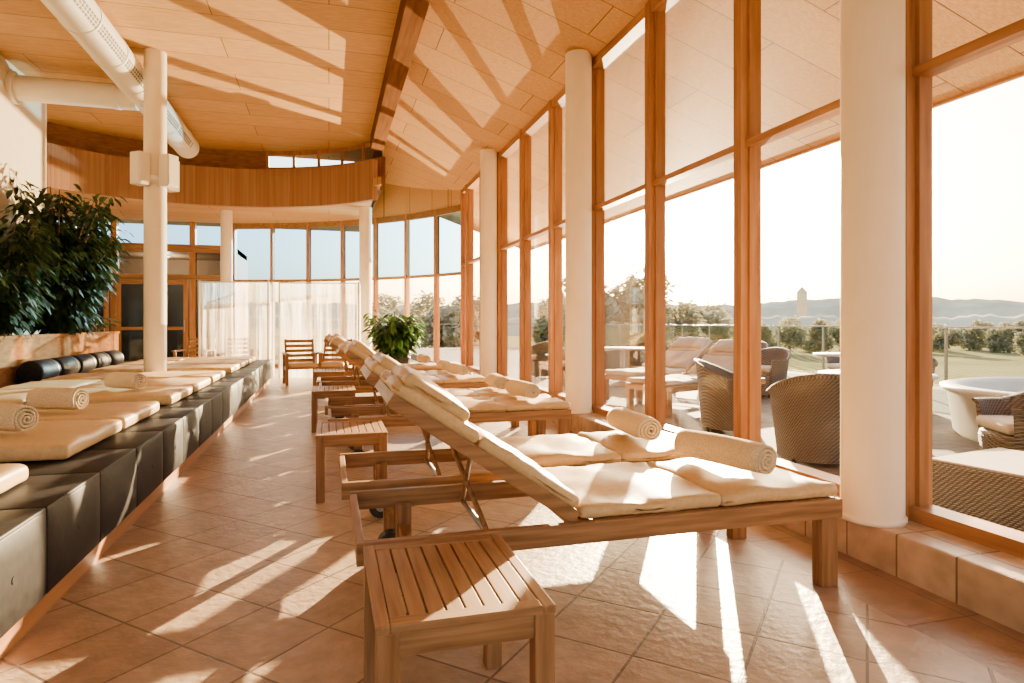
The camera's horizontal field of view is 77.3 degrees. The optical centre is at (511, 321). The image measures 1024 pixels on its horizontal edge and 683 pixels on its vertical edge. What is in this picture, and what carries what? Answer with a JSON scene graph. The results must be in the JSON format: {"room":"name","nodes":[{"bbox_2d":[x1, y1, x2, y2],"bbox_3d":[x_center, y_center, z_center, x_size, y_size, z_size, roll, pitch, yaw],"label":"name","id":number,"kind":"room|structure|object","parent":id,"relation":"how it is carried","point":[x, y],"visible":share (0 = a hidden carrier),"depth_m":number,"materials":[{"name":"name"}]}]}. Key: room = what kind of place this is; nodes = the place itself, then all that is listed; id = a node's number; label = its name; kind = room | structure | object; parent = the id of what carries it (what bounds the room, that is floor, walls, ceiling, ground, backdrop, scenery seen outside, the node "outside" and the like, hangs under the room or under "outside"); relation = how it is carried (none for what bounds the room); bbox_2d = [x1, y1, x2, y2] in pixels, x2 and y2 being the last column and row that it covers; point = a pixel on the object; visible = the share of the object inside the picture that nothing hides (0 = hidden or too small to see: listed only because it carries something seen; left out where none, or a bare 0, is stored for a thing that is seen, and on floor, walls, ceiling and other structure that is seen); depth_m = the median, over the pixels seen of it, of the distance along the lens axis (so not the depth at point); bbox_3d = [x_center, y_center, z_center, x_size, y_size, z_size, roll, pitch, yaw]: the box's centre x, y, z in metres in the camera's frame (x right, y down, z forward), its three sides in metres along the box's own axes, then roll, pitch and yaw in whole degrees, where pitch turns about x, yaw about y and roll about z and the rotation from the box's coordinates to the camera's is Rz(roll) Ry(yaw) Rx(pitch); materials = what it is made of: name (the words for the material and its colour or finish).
{"room":"spa","nodes":[
{"label":"spa","id":0,"kind":"room"},
{"bbox_2d":[0,55,46,334],"bbox_3d":[-5.028,-1.125,1.942,0.200,4.850,16.500,0,0,-16],"label":"wall","id":1,"kind":"structure","parent":0,"point":[23,127],"depth_m":9.06,"materials":[{"name":"paint"}]},
{"bbox_2d":[47,249,247,360],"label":"door","id":2,"kind":"structure","parent":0,"point":[178,263],"depth_m":18.93,"materials":[{"name":"brown wood"}]},
{"bbox_2d":[72,219,234,355],"bbox_3d":[-10.015,-0.700,16.143,5.620,3.800,0.250,0,0,-16],"label":"wall","id":3,"kind":"structure","parent":0,"point":[192,248],"depth_m":16.55,"materials":[{"name":"brown wood"}]},
{"bbox_2d":[116,279,142,361],"bbox_3d":[-9.544,0.050,16.095,0.720,2.260,0.122,0,0,-16],"label":"door","id":4,"kind":"structure","parent":3,"relation":"in","point":[119,327],"depth_m":16.02,"materials":[{"name":"brown wood"}]},
{"bbox_2d":[167,280,187,348],"bbox_3d":[-8.678,0.050,16.343,0.720,2.260,0.122,0,0,-16],"label":"door","id":5,"kind":"structure","parent":3,"relation":"in","point":[184,283],"depth_m":16.42,"materials":[{"name":"brown wood"}]},
{"bbox_2d":[235,223,269,354],"bbox_3d":[-6.852,-0.700,16.921,1.056,3.800,0.120,0,0,2],"label":"window","id":6,"kind":"structure","parent":3,"relation":"in","point":[237,225],"depth_m":16.88,"materials":[{"name":"brown wood"}]},
{"bbox_2d":[0,0,400,161],"bbox_3d":[-4.685,-3.650,3.652,9.000,0.200,19.600,0,0,-16],"label":"ceiling","id":7,"kind":"structure","parent":0,"point":[243,75],"depth_m":8.69,"materials":[{"name":"brown wood"}]},
{"bbox_2d":[5,0,198,157],"bbox_3d":[-4.296,-3.285,3.108,1.848,0.530,18.340,0,0,-16],"label":"ventilation duct","id":8,"kind":"object","parent":7,"relation":"attached to","point":[84,20],"visible":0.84,"depth_m":8.69,"materials":[{"name":"white metal"}]},
{"bbox_2d":[47,177,380,231],"bbox_3d":[-7.603,-2.675,13.762,8.950,0.150,7.355,0,0,-16],"label":"ceiling","id":9,"kind":"structure","parent":0,"point":[132,211],"depth_m":15.33,"materials":[{"name":"brown wood"}]},
{"bbox_2d":[47,142,377,207],"bbox_3d":[-5.966,-2.735,11.923,6.505,0.770,2.089,0,0,-24],"label":"fascia","id":10,"kind":"object","parent":9,"relation":"attached to","point":[107,175],"visible":0.75,"depth_m":12.73,"materials":[{"name":"wood"}]},
{"bbox_2d":[371,151,381,212],"bbox_3d":[-3.184,-3.125,14.587,0.100,1.050,4.200,0,0,-16],"label":"wall","id":11,"kind":"structure","parent":0,"point":[376,154],"depth_m":12.87,"materials":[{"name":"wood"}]},
{"bbox_2d":[47,122,384,183],"bbox_3d":[-6.027,-3.125,12.060,6.847,0.850,2.170,0,0,-24],"label":"window","id":12,"kind":"structure","parent":11,"relation":"in","point":[57,134],"depth_m":12.84,"materials":[{"name":"brown wood"}]},
{"bbox_2d":[340,208,374,367],"bbox_3d":[-3.890,-1.200,16.260,1.076,4.800,0.120,0,0,24],"label":"window","id":13,"kind":"structure","parent":11,"relation":"in","point":[343,224],"depth_m":16.42,"materials":[{"name":"brown wood"}]},
{"bbox_2d":[373,183,405,352],"bbox_3d":[-2.990,-1.200,15.792,1.076,4.800,0.120,0,0,31],"label":"window","id":14,"kind":"structure","parent":11,"relation":"in","point":[390,207],"depth_m":15.86,"materials":[{"name":"brown wood"}]},
{"bbox_2d":[0,368,1015,682],"bbox_3d":[-4.713,1.250,5.933,10.200,0.100,24.000,0,0,-16],"label":"floor","id":15,"kind":"structure","parent":0,"point":[236,573],"depth_m":2.74,"materials":[{"name":"tile"}]},
{"bbox_2d":[0,359,271,659],"bbox_3d":[-4.098,0.966,4.772,3.124,0.467,15.430,0,0,-16],"label":"bench","id":16,"kind":"object","parent":15,"relation":"on","point":[56,523],"visible":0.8,"depth_m":3.17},
{"bbox_2d":[0,463,27,493],"bbox_3d":[-2.939,0.674,2.249,1.783,0.108,0.945,0,0,-16],"label":"pad","id":17,"kind":"object","parent":16,"relation":"on","point":[11,475],"visible":1,"depth_m":2.80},
{"bbox_2d":[16,359,60,382],"bbox_3d":[-5.705,0.594,7.729,0.286,0.286,0.600,0,0,-16],"label":"bolster cushion","id":18,"kind":"object","parent":16,"relation":"on","point":[34,370],"visible":0.87,"depth_m":7.48,"materials":[{"name":"leather"}]},
{"bbox_2d":[0,331,119,386],"bbox_3d":[-6.445,0.447,8.506,0.645,0.573,5.520,0,0,-16],"label":"wooden planter box","id":19,"kind":"object","parent":16,"relation":"on","point":[15,350],"visible":0.63,"depth_m":8.31,"materials":[{"name":"brown wood"}]},
{"bbox_2d":[0,216,62,338],"bbox_3d":[-5.940,-0.530,7.604,1.041,1.550,2.301,0,0,-20],"label":"ficus plant","id":20,"kind":"object","parent":19,"relation":"on","point":[22,283],"visible":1,"depth_m":7.42,"materials":[{"name":"green plant"}]},
{"bbox_2d":[0,178,133,337],"bbox_3d":[-6.176,-0.830,9.178,1.418,2.149,2.539,0,0,-16],"label":"ficus plant","id":21,"kind":"object","parent":19,"relation":"in","point":[85,251],"visible":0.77,"depth_m":8.81,"materials":[{"name":"green plant"}]},
{"bbox_2d":[0,419,121,462],"bbox_3d":[-3.320,0.675,3.575,1.779,0.105,0.947,0,0,-16],"label":"pad","id":22,"kind":"object","parent":16,"relation":"on","point":[62,439],"visible":0.96,"depth_m":3.54,"materials":[{"name":"fabric"}]},
{"bbox_2d":[0,403,38,431],"bbox_3d":[-2.889,0.538,3.621,0.374,0.154,0.183,0,0,14],"label":"rolled towel","id":23,"kind":"object","parent":22,"relation":"on","point":[13,417],"visible":1,"depth_m":3.55,"materials":[{"name":"fabric"}]},
{"bbox_2d":[49,356,79,375],"bbox_3d":[-5.881,0.594,8.344,0.286,0.286,0.600,0,0,-16],"label":"bolster cushion","id":24,"kind":"object","parent":16,"relation":"on","point":[69,364],"visible":0.54,"depth_m":8.29,"materials":[{"name":"leather"}]},
{"bbox_2d":[0,385,192,404],"bbox_3d":[-3.956,0.675,5.805,1.781,0.106,0.948,0,0,-16],"label":"pad","id":25,"kind":"object","parent":16,"relation":"on","point":[165,395],"visible":0.49,"depth_m":5.63,"materials":[{"name":"fabric"}]},
{"bbox_2d":[104,372,146,388],"bbox_3d":[-3.561,0.538,5.894,0.374,0.154,0.183,0,0,19],"label":"rolled towel","id":26,"kind":"object","parent":25,"relation":"on","point":[121,380],"visible":1,"depth_m":5.83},
{"bbox_2d":[36,401,158,429],"bbox_3d":[-3.589,0.675,4.517,1.781,0.107,0.947,0,0,-16],"label":"pad","id":27,"kind":"object","parent":16,"relation":"on","point":[129,413],"visible":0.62,"depth_m":4.56,"materials":[{"name":"fabric"}]},
{"bbox_2d":[26,388,88,409],"bbox_3d":[-3.190,0.538,4.492,0.374,0.154,0.183,0,0,4],"label":"rolled towel","id":28,"kind":"object","parent":27,"relation":"on","point":[38,398],"visible":1,"depth_m":4.42,"materials":[{"name":"fabric"}]},
{"bbox_2d":[0,377,210,392],"bbox_3d":[-4.226,0.674,6.748,1.782,0.107,0.946,0,0,-16],"label":"pad","id":29,"kind":"object","parent":16,"relation":"on","point":[196,383],"visible":0.48,"depth_m":6.63,"materials":[{"name":"fabric"}]},
{"bbox_2d":[41,371,224,382],"bbox_3d":[-4.528,0.675,7.807,1.785,0.105,0.948,0,0,-16],"label":"pad","id":30,"kind":"object","parent":16,"relation":"on","point":[214,376],"visible":0.52,"depth_m":7.62,"materials":[{"name":"fabric"}]},
{"bbox_2d":[130,48,179,371],"bbox_3d":[-4.627,-1.410,8.414,0.480,4.280,0.634,0,0,15],"label":"column","id":31,"kind":"structure","parent":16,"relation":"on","point":[152,168],"depth_m":8.32,"materials":[{"name":"beige paint"}]},
{"bbox_2d":[88,363,239,373],"bbox_3d":[-4.932,0.674,9.219,1.778,0.108,0.948,0,0,-16],"label":"pad","id":32,"kind":"object","parent":16,"relation":"on","point":[228,368],"visible":0.55,"depth_m":8.95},
{"bbox_2d":[117,359,248,367],"bbox_3d":[-5.236,0.674,10.277,1.780,0.108,0.947,0,0,-16],"label":"pad","id":33,"kind":"object","parent":16,"relation":"on","point":[242,363],"visible":0.43,"depth_m":10.12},
{"bbox_2d":[171,337,215,356],"bbox_3d":[-6.754,0.768,13.666,0.670,0.864,0.787,0,0,-6],"label":"wooden armchair","id":34,"kind":"object","parent":15,"relation":"on","point":[207,350],"visible":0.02,"depth_m":13.93,"materials":[{"name":"brown wood"}]},
{"bbox_2d":[220,210,232,356],"bbox_3d":[-6.666,-0.700,14.943,0.280,3.800,0.280,0,0,-16],"label":"column","id":35,"kind":"structure","parent":15,"relation":"on","point":[226,216],"depth_m":14.84,"materials":[{"name":"beige paint"}]},
{"bbox_2d":[198,280,268,359],"bbox_3d":[-5.701,0.175,13.113,1.430,2.050,0.120,0,0,0],"label":"sheer curtain","id":36,"kind":"object","parent":15,"relation":"on","point":[224,296],"visible":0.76,"depth_m":13.11,"materials":[{"name":"white fabric"}]},
{"bbox_2d":[221,337,258,359],"bbox_3d":[-5.830,0.768,13.732,0.670,0.864,0.787,0,0,-36],"label":"wooden armchair","id":37,"kind":"object","parent":15,"relation":"on","point":[227,350],"visible":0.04,"depth_m":13.94,"materials":[{"name":"brown wood"}]},
{"bbox_2d":[269,282,274,378],"bbox_3d":[-5.358,0.175,14.277,0.100,2.050,1.642,0,0,-21],"label":"sheer curtain","id":38,"kind":"object","parent":15,"relation":"on","point":[271,347],"visible":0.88,"depth_m":13.55,"materials":[{"name":"white fabric"}]},
{"bbox_2d":[270,222,305,367],"bbox_3d":[-5.842,-0.700,16.830,1.056,3.800,0.120,0,0,9],"label":"window","id":39,"kind":"structure","parent":15,"relation":"on","point":[273,226],"depth_m":16.84,"materials":[{"name":"brown wood"}]},
{"bbox_2d":[282,339,322,385],"bbox_3d":[-4.096,0.768,12.450,0.670,0.864,0.787,0,0,-26],"label":"wooden armchair","id":40,"kind":"object","parent":15,"relation":"on","point":[288,364],"visible":0.98,"depth_m":12.51,"materials":[{"name":"brown wood"}]},
{"bbox_2d":[278,281,358,378],"bbox_3d":[-4.063,0.175,13.477,1.673,2.050,0.100,0,0,-4],"label":"sheer curtain","id":41,"kind":"object","parent":15,"relation":"on","point":[353,302],"visible":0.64,"depth_m":13.46,"materials":[{"name":"white fabric"}]},
{"bbox_2d":[306,221,339,358],"bbox_3d":[-4.852,-0.700,16.610,1.056,3.800,0.120,0,0,16],"label":"window","id":42,"kind":"structure","parent":15,"relation":"on","point":[309,225],"depth_m":16.69,"materials":[{"name":"brown wood"}]},
{"bbox_2d":[311,339,352,369],"bbox_3d":[-3.510,0.768,12.622,0.670,0.864,0.787,0,0,-1],"label":"wooden armchair","id":43,"kind":"object","parent":15,"relation":"on","point":[325,362],"visible":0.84,"depth_m":12.74,"materials":[{"name":"brown wood"}]},
{"bbox_2d":[311,385,355,432],"bbox_3d":[-2.028,0.975,7.273,0.470,0.450,0.600,0,0,-16],"label":"side table","id":44,"kind":"object","parent":15,"relation":"on","point":[317,392],"visible":0.89,"depth_m":7.00,"materials":[{"name":"brown wood"}]},
{"bbox_2d":[316,419,387,502],"bbox_3d":[-1.154,0.975,4.579,0.470,0.450,0.600,0,0,-16],"label":"side table","id":45,"kind":"object","parent":15,"relation":"on","point":[364,432],"visible":0.94,"depth_m":4.33,"materials":[{"name":"brown wood"}]},
{"bbox_2d":[359,207,371,348],"bbox_3d":[-3.328,-0.700,14.546,0.300,3.800,0.300,0,0,-16],"label":"column","id":46,"kind":"structure","parent":15,"relation":"on","point":[365,213],"depth_m":14.42,"materials":[{"name":"beige paint"}]},
{"bbox_2d":[317,333,440,375],"bbox_3d":[-2.237,0.696,11.009,2.154,1.009,0.796,0,0,-16],"label":"sun lounger","id":47,"kind":"object","parent":15,"relation":"on","point":[417,366],"visible":0.27,"depth_m":10.86,"materials":[{"name":"fabric"}]},
{"bbox_2d":[361,310,426,363],"bbox_3d":[-2.401,0.475,13.040,1.349,1.450,1.453,0,0,-7],"label":"potted plant","id":48,"kind":"object","parent":15,"relation":"on","point":[397,338],"visible":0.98,"depth_m":12.76,"materials":[{"name":"green plant"}]},
{"bbox_2d":[317,333,472,385],"bbox_3d":[-1.688,0.678,9.273,2.154,1.043,0.796,0,0,-16],"label":"sun lounger","id":49,"kind":"object","parent":15,"relation":"on","point":[432,372],"visible":0.24,"depth_m":9.32,"materials":[{"name":"fabric"}]},
{"bbox_2d":[319,336,488,418],"bbox_3d":[-1.431,0.690,8.484,2.154,1.020,0.796,0,0,-16],"label":"sun lounger","id":50,"kind":"object","parent":15,"relation":"on","point":[445,381],"visible":0.37,"depth_m":8.35,"materials":[{"name":"brown wood"}]},
{"bbox_2d":[404,187,435,363],"bbox_3d":[-2.158,-1.200,15.213,1.076,4.800,0.120,0,0,39],"label":"window","id":51,"kind":"structure","parent":15,"relation":"on","point":[420,202],"depth_m":15.37,"materials":[{"name":"brown wood"}]},
{"bbox_2d":[325,341,535,435],"bbox_3d":[-0.845,0.696,6.727,2.154,1.009,0.796,0,0,-16],"label":"sun lounger","id":52,"kind":"object","parent":15,"relation":"on","point":[375,400],"visible":0.23,"depth_m":6.68,"materials":[{"name":"brown wood"}]},
{"bbox_2d":[328,339,570,452],"bbox_3d":[-0.583,0.678,5.918,2.154,1.043,0.796,0,0,-16],"label":"sun lounger","id":53,"kind":"object","parent":15,"relation":"on","point":[482,409],"visible":0.43,"depth_m":5.77,"materials":[{"name":"brown wood"}]},
{"bbox_2d":[505,380,539,398],"bbox_3d":[0.095,0.639,6.153,0.167,0.146,0.557,0,0,-21],"label":"rolled towel","id":54,"kind":"object","parent":53,"relation":"on","point":[517,387],"visible":1,"depth_m":5.97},
{"bbox_2d":[363,534,555,682],"bbox_3d":[-0.191,0.975,1.922,0.470,0.450,0.600,0,0,-16],"label":"side table","id":55,"kind":"object","parent":15,"relation":"on","point":[489,598],"visible":1,"depth_m":1.75,"materials":[{"name":"brown wood"}]},
{"bbox_2d":[339,352,690,538],"bbox_3d":[0.087,0.690,3.832,2.154,1.020,0.796,0,0,-16],"label":"sun lounger","id":56,"kind":"object","parent":15,"relation":"on","point":[581,449],"visible":0.38,"depth_m":3.70,"materials":[{"name":"brown wood"}]},
{"bbox_2d":[607,407,661,440],"bbox_3d":[0.766,0.640,4.069,0.168,0.146,0.554,0,0,-12],"label":"rolled towel","id":57,"kind":"object","parent":56,"relation":"on","point":[636,424],"visible":1,"depth_m":3.89,"materials":[{"name":"fabric"}]},
{"bbox_2d":[350,365,841,614],"bbox_3d":[0.371,0.696,2.966,2.154,1.009,0.796,0,0,-16],"label":"sun lounger","id":58,"kind":"object","parent":15,"relation":"on","point":[622,500],"visible":0.91,"depth_m":2.74,"materials":[{"name":"fabric"}]},
{"bbox_2d":[674,429,776,473],"bbox_3d":[1.049,0.639,3.201,0.166,0.146,0.557,0,0,-30],"label":"rolled towel","id":59,"kind":"object","parent":58,"relation":"on","point":[743,454],"visible":1,"depth_m":3.09,"materials":[{"name":"fabric"}]},
{"bbox_2d":[451,362,1023,633],"bbox_3d":[1.213,1.150,6.067,0.530,0.300,21.000,0,0,-16],"label":"window ledge","id":60,"kind":"object","parent":15,"relation":"on","point":[988,582],"visible":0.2,"depth_m":2.85,"materials":[{"name":"tile"}]},
{"bbox_2d":[460,185,473,366],"bbox_3d":[-0.980,-0.973,13.917,0.170,3.946,0.590,0,0,-16],"label":"window","id":61,"kind":"structure","parent":60,"relation":"on","point":[463,192],"depth_m":13.66,"materials":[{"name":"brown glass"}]},
{"bbox_2d":[467,171,479,373],"bbox_3d":[-0.713,-0.973,12.985,0.170,3.946,1.350,0,0,-16],"label":"window","id":62,"kind":"structure","parent":60,"relation":"on","point":[475,181],"depth_m":13.61,"materials":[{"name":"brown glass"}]},
{"bbox_2d":[480,149,496,376],"bbox_3d":[-0.401,-0.982,11.077,0.310,3.964,0.310,0,0,-16],"label":"column","id":63,"kind":"structure","parent":60,"relation":"on","point":[488,157],"depth_m":10.95,"materials":[{"name":"beige paint"}]},
{"bbox_2d":[497,152,507,375],"bbox_3d":[-0.344,-0.973,11.686,0.175,3.946,1.350,0,0,-16],"label":"window","id":64,"kind":"structure","parent":60,"relation":"on","point":[498,158],"depth_m":11.05,"materials":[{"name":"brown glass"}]},
{"bbox_2d":[499,129,530,382],"bbox_3d":[0.029,-0.973,10.389,0.170,3.946,1.350,0,0,-16],"label":"window","id":65,"kind":"structure","parent":60,"relation":"on","point":[517,142],"depth_m":9.78,"materials":[{"name":"brown wood"}]},
{"bbox_2d":[522,99,561,396],"bbox_3d":[0.401,-0.973,9.091,0.170,3.946,1.350,0,0,-16],"label":"window","id":66,"kind":"structure","parent":60,"relation":"on","point":[546,114],"depth_m":8.49,"materials":[{"name":"brown wood"}]},
{"bbox_2d":[551,68,604,405],"bbox_3d":[0.772,-0.973,7.793,0.170,3.946,1.350,0,0,-16],"label":"window","id":67,"kind":"structure","parent":60,"relation":"on","point":[558,101],"depth_m":7.16,"materials":[{"name":"brown wood"}]},
{"bbox_2d":[565,49,592,413],"bbox_3d":[0.737,-0.982,7.096,0.310,3.964,0.310,0,0,-16],"label":"column","id":68,"kind":"structure","parent":60,"relation":"on","point":[578,62],"depth_m":6.97,"materials":[{"name":"beige paint"}]},
{"bbox_2d":[592,0,665,423],"bbox_3d":[1.143,-0.973,6.495,0.170,3.946,1.350,0,0,-16],"label":"window","id":69,"kind":"structure","parent":60,"relation":"on","point":[644,21],"depth_m":5.87,"materials":[{"name":"brown wood"}]},
{"bbox_2d":[651,0,760,442],"bbox_3d":[1.514,-0.973,5.197,0.170,3.946,1.350,0,0,-16],"label":"window","id":70,"kind":"structure","parent":60,"relation":"on","point":[737,151],"depth_m":4.57,"materials":[{"name":"brown wood"}]},
{"bbox_2d":[745,0,932,519],"bbox_3d":[1.886,-0.973,3.899,0.170,3.946,1.350,0,0,-16],"label":"window","id":71,"kind":"structure","parent":60,"relation":"on","point":[754,141],"depth_m":3.27,"materials":[{"name":"brown wood"}]},
{"bbox_2d":[840,0,907,527],"bbox_3d":[1.834,-0.982,3.260,0.310,3.964,0.310,0,0,-16],"label":"column","id":72,"kind":"structure","parent":60,"relation":"on","point":[872,32],"depth_m":3.14,"materials":[{"name":"beige paint"}]},
{"bbox_2d":[909,0,1023,558],"bbox_3d":[2.257,-0.973,2.601,0.170,3.946,1.350,0,0,-16],"label":"window","id":73,"kind":"structure","parent":60,"relation":"on","point":[1004,539],"depth_m":3.22,"materials":[{"name":"brown wood"}]},
{"bbox_2d":[382,0,1023,248],"bbox_3d":[1.358,-2.891,6.889,4.400,1.718,22.500,0,0,-16],"label":"ceiling","id":74,"kind":"structure","parent":0,"point":[480,71],"depth_m":7.39,"materials":[{"name":"brown wood"}]},
{"bbox_2d":[370,0,430,150],"bbox_3d":[-0.185,-3.425,3.847,0.240,0.290,17.500,0,0,-16],"label":"ceiling beam","id":75,"kind":"structure","parent":74,"relation":"attached to","point":[411,15],"depth_m":8.21,"materials":[{"name":"wood"}]},
{"bbox_2d":[531,71,1023,250],"bbox_3d":[3.497,-2.117,7.501,0.050,0.230,22.500,0,0,-16],"label":"trim","id":76,"kind":"structure","parent":74,"relation":"attached to","point":[1020,74],"depth_m":7.31,"materials":[{"name":"wood"}]},
{"bbox_2d":[410,363,1023,682],"bbox_3d":[0.368,1.250,7.386,0.370,0.100,24.000,0,0,-16],"label":"window ledge","id":77,"kind":"structure","parent":0,"point":[994,645],"depth_m":2.71,"materials":[{"name":"tile"}]},
{"bbox_2d":[434,190,459,362],"bbox_3d":[-1.408,-1.200,14.530,0.120,4.800,1.076,0,0,-44],"label":"window","id":78,"kind":"structure","parent":77,"relation":"on","point":[447,201],"depth_m":14.82,"materials":[{"name":"brown wood"}]},
{"label":"outside","id":79,"kind":"structure","parent":0,"visible":0},
{"bbox_2d":[449,335,1023,386],"bbox_3d":[156.474,4.727,200.768,388.700,5.758,700.000,0,0,-16],"label":"ground","id":80,"kind":"structure","parent":79,"point":[962,363],"depth_m":89.41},
{"bbox_2d":[531,298,564,346],"bbox_3d":[4.404,0.173,60.252,5.633,5.991,6.205,0,0,20],"label":"tree","id":81,"kind":"object","parent":80,"relation":"on","point":[536,336],"visible":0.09,"depth_m":59.00,"materials":[{"name":"green plant"}]},
{"bbox_2d":[605,267,677,348],"bbox_3d":[7.722,-0.476,45.153,6.933,6.934,6.974,0,0,-16],"label":"tree","id":82,"kind":"object","parent":80,"relation":"on","point":[631,310],"visible":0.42,"depth_m":43.74,"materials":[{"name":"green plant"}]},
{"bbox_2d":[666,300,707,349],"bbox_3d":[11.330,0.735,46.795,5.641,5.446,5.121,0,0,-17],"label":"tree","id":83,"kind":"object","parent":80,"relation":"on","point":[691,316],"visible":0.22,"depth_m":45.93,"materials":[{"name":"green plant"}]},
{"bbox_2d":[700,301,732,341],"bbox_3d":[19.355,0.931,61.607,6.023,5.989,5.988,0,0,-32],"label":"tree","id":84,"kind":"object","parent":80,"relation":"on","point":[722,332],"visible":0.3,"depth_m":60.08,"materials":[{"name":"green plant"}]},
{"bbox_2d":[772,315,809,352],"bbox_3d":[47.543,2.241,110.508,6.927,6.934,7.098,0,0,42],"label":"tree","id":85,"kind":"object","parent":80,"relation":"on","point":[792,337],"visible":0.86,"depth_m":108.34,"materials":[{"name":"green plant"}]},
{"bbox_2d":[800,318,835,352],"bbox_3d":[56.933,2.720,119.736,6.395,7.081,7.178,0,0,15],"label":"tree","id":86,"kind":"object","parent":80,"relation":"on","point":[814,341],"visible":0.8,"depth_m":117.72,"materials":[{"name":"green plant"}]},
{"bbox_2d":[933,322,966,352],"bbox_3d":[88.372,3.455,130.378,7.098,6.934,6.927,0,0,26],"label":"tree","id":87,"kind":"object","parent":80,"relation":"on","point":[955,338],"visible":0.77,"depth_m":128.88,"materials":[{"name":"green plant"}]},
{"bbox_2d":[957,326,985,349],"bbox_3d":[107.588,3.868,150.140,6.626,6.536,5.903,0,0,10],"label":"tree","id":88,"kind":"object","parent":80,"relation":"on","point":[975,336],"visible":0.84,"depth_m":149.06,"materials":[{"name":"green plant"}]},
{"bbox_2d":[985,329,1016,352],"bbox_3d":[107.024,3.990,139.961,5.903,6.536,6.626,0,0,-42],"label":"tree","id":89,"kind":"object","parent":80,"relation":"on","point":[1004,342],"visible":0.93,"depth_m":139.08,"materials":[{"name":"green plant"}]},
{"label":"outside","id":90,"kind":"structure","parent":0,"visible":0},
{"bbox_2d":[249,297,1023,321],"bbox_3d":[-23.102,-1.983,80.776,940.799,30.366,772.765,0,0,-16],"label":"range","id":91,"kind":"object","parent":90,"point":[942,307],"visible":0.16,"depth_m":403.31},
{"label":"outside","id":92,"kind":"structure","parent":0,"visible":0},
{"bbox_2d":[249,314,1023,347],"bbox_3d":[-14.302,4.371,50.004,582.399,17.657,478.378,0,0,-16],"label":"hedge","id":93,"kind":"object","parent":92,"point":[959,321],"visible":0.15,"depth_m":252.26,"materials":[{"name":"plant"}]},
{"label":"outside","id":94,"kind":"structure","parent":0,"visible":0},
{"bbox_2d":[248,328,452,363],"bbox_3d":[-162.071,2.600,223.551,211.300,0.400,481.000,0,0,-16],"label":"ground","id":95,"kind":"structure","parent":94,"point":[315,336],"depth_m":93.35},
{"bbox_2d":[372,292,433,338],"bbox_3d":[-10.264,0.348,60.348,6.340,6.304,6.303,0,0,-1],"label":"tree","id":96,"kind":"object","parent":95,"relation":"on","point":[393,304],"visible":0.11,"depth_m":58.93,"materials":[{"name":"green plant"}]},
{"bbox_2d":[410,290,478,347],"bbox_3d":[-5.787,0.348,54.885,6.303,6.304,6.340,0,0,-19],"label":"tree","id":97,"kind":"object","parent":95,"relation":"on","point":[449,323],"visible":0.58,"depth_m":53.85,"materials":[{"name":"green plant"}]},
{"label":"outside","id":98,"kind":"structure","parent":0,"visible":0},
{"bbox_2d":[410,347,979,476],"bbox_3d":[3.753,1.335,12.515,7.900,0.230,38.000,0,0,-16],"label":"floor","id":99,"kind":"structure","parent":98,"point":[685,405],"depth_m":8.73,"materials":[{"name":"tile"}]},
{"bbox_2d":[531,341,547,378],"bbox_3d":[0.582,0.820,14.120,0.730,0.800,0.819,0,0,-36],"label":"wicker armchair","id":100,"kind":"object","parent":99,"relation":"on","point":[538,351],"visible":0.52,"depth_m":13.79,"materials":[{"name":"wicker"}]},
{"bbox_2d":[605,342,631,369],"bbox_3d":[2.142,0.820,13.382,0.730,0.800,0.819,0,0,14],"label":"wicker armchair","id":101,"kind":"object","parent":99,"relation":"on","point":[612,357],"visible":0.41,"depth_m":13.05,"materials":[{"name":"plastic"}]},
{"bbox_2d":[605,337,712,403],"bbox_3d":[2.462,0.739,10.532,2.154,0.962,0.796,0,0,-41],"label":"lounger","id":102,"kind":"object","parent":99,"relation":"on","point":[680,356],"visible":0.69,"depth_m":10.62,"materials":[{"name":"fabric"}]},
{"bbox_2d":[625,339,765,417],"bbox_3d":[2.616,0.739,9.031,2.154,0.962,0.796,0,0,-36],"label":"lounger","id":103,"kind":"object","parent":99,"relation":"on","point":[720,354],"visible":0.52,"depth_m":8.69,"materials":[{"name":"brown wood"}]},
{"bbox_2d":[693,358,732,431],"bbox_3d":[2.423,0.820,7.224,0.730,0.800,0.819,0,0,24],"label":"wicker armchair","id":104,"kind":"object","parent":99,"relation":"on","point":[715,383],"visible":0.61,"depth_m":6.99,"materials":[{"name":"wicker"}]},
{"bbox_2d":[761,347,790,397],"bbox_3d":[4.196,0.820,10.577,0.730,0.800,0.819,0,0,-36],"label":"wicker armchair","id":105,"kind":"object","parent":99,"relation":"on","point":[774,360],"visible":0.49,"depth_m":10.28,"materials":[{"name":"wicker"}]},
{"bbox_2d":[562,324,1023,384],"bbox_3d":[7.195,0.650,14.009,0.060,1.140,35.020,0,0,-16],"label":"glass railing","id":106,"kind":"object","parent":99,"relation":"on","point":[616,335],"visible":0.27,"depth_m":22.95,"materials":[{"name":"glass"}]},
{"bbox_2d":[766,374,839,463],"bbox_3d":[2.652,0.820,5.554,0.819,0.800,0.730,0,0,14],"label":"wicker armchair","id":107,"kind":"object","parent":99,"relation":"on","point":[805,408],"visible":0.69,"depth_m":5.32,"materials":[{"name":"wicker"}]},
{"bbox_2d":[933,447,1023,531],"bbox_3d":[3.042,1.009,3.730,0.760,0.362,0.760,0,0,-26],"label":"wicker coffee table","id":108,"kind":"object","parent":99,"relation":"on","point":[987,484],"visible":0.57,"depth_m":3.68,"materials":[{"name":"wicker"}]},
{"bbox_2d":[940,377,1023,441],"bbox_3d":[5.973,0.940,6.389,2.840,0.560,2.840,0,0,-16],"label":"hot tub","id":109,"kind":"object","parent":99,"relation":"on","point":[961,391],"visible":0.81,"depth_m":6.74,"materials":[{"name":"plastic"}]},
{"bbox_2d":[971,391,1023,450],"bbox_3d":[3.888,0.820,4.729,0.730,0.800,0.819,0,0,14],"label":"wicker armchair","id":110,"kind":"object","parent":99,"relation":"on","point":[1000,420],"visible":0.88,"depth_m":4.79,"materials":[{"name":"wicker"}]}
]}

